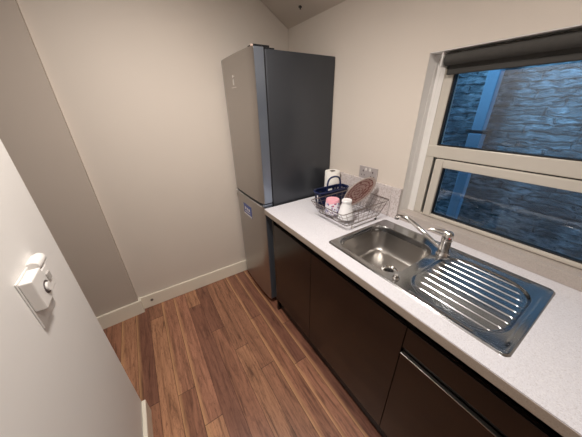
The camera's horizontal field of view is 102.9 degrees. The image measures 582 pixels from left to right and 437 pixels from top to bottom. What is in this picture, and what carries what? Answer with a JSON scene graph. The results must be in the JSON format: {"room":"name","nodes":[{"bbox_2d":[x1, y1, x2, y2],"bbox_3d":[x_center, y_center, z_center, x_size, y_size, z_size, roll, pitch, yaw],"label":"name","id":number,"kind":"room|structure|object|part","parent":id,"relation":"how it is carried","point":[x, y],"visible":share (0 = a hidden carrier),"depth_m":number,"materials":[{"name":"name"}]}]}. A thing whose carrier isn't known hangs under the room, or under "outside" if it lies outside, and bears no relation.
{"room":"kitchen","nodes":[
{"label":"kitchen","id":0,"kind":"room"},
{"bbox_2d":[0,0,137,316],"bbox_3d":[-1.792,-0.494,0.983,1.197,3.200,0.100,-17,30,-29],"label":"wall pier","id":1,"kind":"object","parent":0,"point":[35,133],"visible":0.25,"depth_m":1.36,"materials":[{"name":"beige paint"}]},
{"bbox_2d":[96,297,144,328],"bbox_3d":[-1.749,0.893,1.648,1.221,0.122,0.056,-18,31,-31],"label":"baseboard","id":2,"kind":"object","parent":1,"relation":"attached to","point":[121,314],"visible":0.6,"depth_m":1.86,"materials":[{"name":"beige paint"}]},
{"bbox_2d":[0,139,152,436],"bbox_3d":[-0.203,0.178,-0.324,0.130,3.060,2.508,-17,30,-29],"label":"wall","id":3,"kind":"structure","parent":0,"point":[65,378],"depth_m":0.65,"materials":[{"name":"white paint"}]},
{"bbox_2d":[14,253,55,328],"bbox_3d":[-0.681,0.191,0.642,0.038,0.158,0.149,-17,30,-29],"label":"wall control","id":4,"kind":"object","parent":3,"relation":"attached to","point":[36,283],"visible":1,"depth_m":0.60,"materials":[{"name":"white plastic"}]},
{"bbox_2d":[45,270,51,279],"bbox_3d":[-0.683,0.160,0.654,0.004,0.022,0.022,-17,30,-29],"label":"switch","id":5,"kind":"object","parent":4,"relation":"attached to","point":[48,276],"depth_m":0.65,"materials":[{"name":"grey plastic"}]},
{"bbox_2d":[17,0,288,297],"bbox_3d":[-1.181,-0.800,1.473,3.250,3.300,0.200,-17,30,-29],"label":"wall","id":6,"kind":"structure","parent":0,"point":[137,85],"depth_m":1.60,"materials":[{"name":"beige paint"}]},
{"bbox_2d":[141,260,247,308],"bbox_3d":[-0.838,0.597,2.219,1.015,0.122,0.028,-17,30,-29],"label":"baseboard","id":7,"kind":"structure","parent":6,"relation":"attached to","point":[160,296],"depth_m":2.16,"materials":[{"name":"beige paint"}]},
{"bbox_2d":[103,270,381,436],"bbox_3d":[-0.170,1.370,0.841,3.250,0.100,3.800,-17,30,-29],"label":"floor","id":8,"kind":"structure","parent":0,"point":[220,358],"depth_m":1.52,"materials":[{"name":"brown wood"}]},
{"bbox_2d":[272,220,281,309],"bbox_3d":[0.123,0.307,1.916,0.577,0.871,0.016,-17,30,-29],"label":"end panel","id":9,"kind":"object","parent":8,"relation":"on","point":[273,222],"visible":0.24,"depth_m":1.78,"materials":[{"name":"black wood"}]},
{"bbox_2d":[221,43,334,298],"bbox_3d":[-0.091,-0.257,1.964,0.608,1.852,0.536,-17,30,-29],"label":"refrigerator","id":10,"kind":"object","parent":8,"relation":"on","point":[279,103],"visible":0.88,"depth_m":1.56,"materials":[{"name":"silver metal"}]},
{"bbox_3d":[-0.345,-0.600,1.624,0.020,0.908,0.536,-17,30,-29],"label":"door","id":11,"kind":"part","parent":10,"relation":"part of","materials":[{"name":"silver metal"}]},
{"bbox_3d":[-0.344,-0.171,1.838,0.010,0.004,0.508,-17,30,-29],"label":"door handle","id":12,"kind":"part","parent":10,"relation":"part of","materials":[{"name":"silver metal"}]},
{"bbox_3d":[-0.327,0.218,2.017,0.020,0.851,0.536,-17,30,-29],"label":"door","id":13,"kind":"part","parent":10,"relation":"part of","materials":[{"name":"silver metal"}]},
{"bbox_3d":[-0.166,-0.094,1.650,0.069,0.022,0.022,-17,30,-29],"label":"door corner","id":14,"kind":"part","parent":10,"relation":"part of","materials":[{"name":"silver metal"}]},
{"bbox_2d":[274,223,313,346],"bbox_3d":[0.244,0.387,1.746,0.577,0.867,0.426,-17,30,-29],"label":"base cabinet","id":15,"kind":"object","parent":8,"relation":"on","point":[293,257],"visible":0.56,"depth_m":1.56,"materials":[{"name":"brown wood"}]},
{"bbox_2d":[309,251,410,432],"bbox_3d":[0.516,0.565,1.365,0.577,0.867,0.573,-17,30,-29],"label":"base cabinet","id":16,"kind":"object","parent":8,"relation":"on","point":[360,339],"visible":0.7,"depth_m":1.15,"materials":[{"name":"brown wood"}]},
{"bbox_2d":[380,324,562,436],"bbox_3d":[0.834,0.773,0.917,0.579,0.867,0.598,-17,30,-29],"label":"base cabinet","id":17,"kind":"object","parent":8,"relation":"on","point":[433,393],"visible":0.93,"depth_m":0.79,"materials":[{"name":"wood"}]},
{"bbox_2d":[264,172,581,436],"bbox_3d":[0.652,0.172,0.902,0.607,0.228,2.152,-17,30,-29],"label":"countertop","id":18,"kind":"structure","parent":17,"relation":"on","point":[543,375],"depth_m":0.74,"materials":[{"name":"laminate"}]},
{"bbox_2d":[313,176,348,208],"bbox_3d":[0.281,-0.193,1.608,0.278,0.205,0.111,-17,30,-29],"label":"basket","id":19,"kind":"object","parent":18,"relation":"on","point":[340,186],"visible":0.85,"depth_m":1.60,"materials":[{"name":"blue plastic"}]},
{"bbox_3d":[0.296,-0.246,1.595,0.132,0.098,0.012,-17,30,-29],"label":"handle","id":20,"kind":"part","parent":19,"relation":"part of","materials":[{"name":"blue plastic"}]},
{"bbox_2d":[324,169,339,190],"bbox_3d":[0.308,-0.259,1.748,0.110,0.204,0.110,-17,30,-29],"label":"roll","id":21,"kind":"object","parent":18,"relation":"on","point":[329,173],"visible":0.56,"depth_m":1.69,"materials":[{"name":"paper"}]},
{"bbox_2d":[311,190,388,227],"bbox_3d":[0.364,-0.066,1.454,0.403,0.113,0.288,-17,30,-29],"label":"dish rack","id":22,"kind":"object","parent":18,"relation":"on","point":[316,204],"visible":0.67,"depth_m":1.40,"materials":[{"name":"metal"}]},
{"bbox_2d":[325,197,339,215],"bbox_3d":[0.259,-0.084,1.460,0.101,0.094,0.107,-17,30,-29],"label":"mug","id":23,"kind":"object","parent":22,"relation":"in","point":[332,203],"visible":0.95,"depth_m":1.42,"materials":[{"name":"pink ceramic"}]},
{"bbox_2d":[338,198,353,220],"bbox_3d":[0.334,-0.060,1.384,0.106,0.115,0.095,-17,30,-29],"label":"bottle","id":24,"kind":"object","parent":22,"relation":"in","point":[346,206],"visible":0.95,"depth_m":1.35,"materials":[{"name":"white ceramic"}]},
{"bbox_2d":[344,177,375,204],"bbox_3d":[0.427,-0.163,1.443,0.239,0.214,0.107,-15,29,-26],"label":"dinner plate","id":25,"kind":"object","parent":22,"relation":"in","point":[359,191],"visible":0.88,"depth_m":1.45,"materials":[{"name":"ceramic"}]},
{"bbox_2d":[394,214,453,257],"bbox_3d":[0.629,0.073,1.133,0.058,0.125,0.290,-21,32,-35],"label":"mixer tap","id":26,"kind":"object","parent":18,"relation":"on","point":[447,238],"visible":1,"depth_m":1.06,"materials":[{"name":"silver metal"}]},
{"bbox_3d":[0.625,0.058,1.146,0.022,0.110,0.249,-19,31,-32],"label":"spout","id":27,"kind":"part","parent":26,"relation":"part of","materials":[{"name":"silver metal"}]},
{"bbox_2d":[329,220,555,356],"bbox_3d":[0.587,0.253,1.058,0.464,0.166,0.750,-17,30,-29],"label":"sink","id":28,"kind":"object","parent":18,"relation":"in","point":[496,306],"visible":0.83,"depth_m":0.91,"materials":[{"name":"metal"}]},
{"bbox_3d":[0.466,0.209,1.196,0.345,0.130,0.330,-17,30,-29],"label":"bowl","id":29,"kind":"part","parent":28,"relation":"part of","materials":[{"name":"metal"}]},
{"bbox_3d":[0.423,0.234,0.934,0.028,0.017,0.028,-17,30,-29],"label":"waste knob","id":30,"kind":"part","parent":28,"relation":"part of","materials":[{"name":"silver metal"}]},
{"bbox_3d":[0.602,0.878,0.800,0.020,0.562,0.597,-17,30,-29],"label":"door","id":31,"kind":"part","parent":17,"relation":"part of","materials":[{"name":"brown wood"}]},
{"bbox_3d":[0.593,0.624,0.675,0.016,0.004,0.597,-17,30,-29],"label":"handle rail","id":32,"kind":"part","parent":17,"relation":"part of","materials":[{"name":"metal"}]},
{"bbox_2d":[260,0,345,28],"bbox_3d":[-0.224,-1.081,-0.340,3.250,1.142,3.800,-17,30,-29],"label":"ceiling","id":33,"kind":"structure","parent":0,"point":[288,12],"depth_m":1.61,"materials":[{"name":"paint"}]},
{"bbox_2d":[288,0,581,279],"bbox_3d":[1.092,0.048,0.993,0.280,2.100,3.600,-17,30,-29],"label":"wall","id":34,"kind":"structure","parent":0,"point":[381,50],"depth_m":1.26,"materials":[{"name":"beige paint"}]},
{"bbox_2d":[359,165,377,181],"bbox_3d":[0.507,-0.299,1.529,0.011,0.082,0.146,-17,30,-29],"label":"wall socket","id":35,"kind":"object","parent":34,"relation":"attached to","point":[364,171],"visible":0.95,"depth_m":1.52,"materials":[{"name":"white plastic"}]},
{"bbox_2d":[398,24,581,291],"bbox_3d":[1.016,-0.198,0.850,0.144,0.847,1.139,-17,30,-29],"label":"window","id":36,"kind":"structure","parent":34,"relation":"attached to","point":[563,173],"depth_m":1.09,"materials":[{"name":"white paint"}]},
{"bbox_3d":[0.965,0.179,0.988,0.004,0.051,1.138,-17,30,-29],"label":"sill","id":37,"kind":"part","parent":36,"relation":"part of","materials":[{"name":"white paint"}]},
{"bbox_3d":[1.021,0.152,1.016,0.130,0.030,1.138,-17,30,-29],"label":"sill","id":38,"kind":"part","parent":36,"relation":"part of","materials":[{"name":"white paint"}]},
{"bbox_3d":[1.054,-0.219,0.835,0.062,0.795,1.090,-17,30,-29],"label":"frame","id":39,"kind":"part","parent":36,"relation":"part of","materials":[{"name":"beige plastic"}]},
{"bbox_3d":[1.050,-0.005,0.931,0.055,0.319,0.970,-17,30,-29],"label":"sash","id":40,"kind":"part","parent":36,"relation":"part of","materials":[{"name":"beige plastic"}]},
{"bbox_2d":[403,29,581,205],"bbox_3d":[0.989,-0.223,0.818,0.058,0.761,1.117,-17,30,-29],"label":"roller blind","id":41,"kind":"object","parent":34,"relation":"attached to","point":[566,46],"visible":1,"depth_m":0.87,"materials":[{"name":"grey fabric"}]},
{"bbox_3d":[0.690,-0.397,1.235,0.042,0.724,0.014,-2,26,-1],"label":"pull cord","id":42,"kind":"part","parent":41,"relation":"part of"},
{"label":"outside","id":43,"kind":"structure","parent":0,"visible":0},
{"bbox_2d":[434,60,581,259],"bbox_3d":[1.745,-0.846,1.435,0.350,3.900,6.000,-17,30,-29],"label":"wall","id":44,"kind":"structure","parent":43,"point":[537,109],"depth_m":1.56,"materials":[{"name":"stone"}]},
{"bbox_2d":[446,69,504,218],"bbox_3d":[1.377,-0.910,1.584,0.092,3.500,0.140,-17,30,-29],"label":"downpipe","id":45,"kind":"object","parent":44,"relation":"attached to","point":[476,136],"visible":0.34,"depth_m":1.68,"materials":[{"name":"blue plastic"}]}
]}

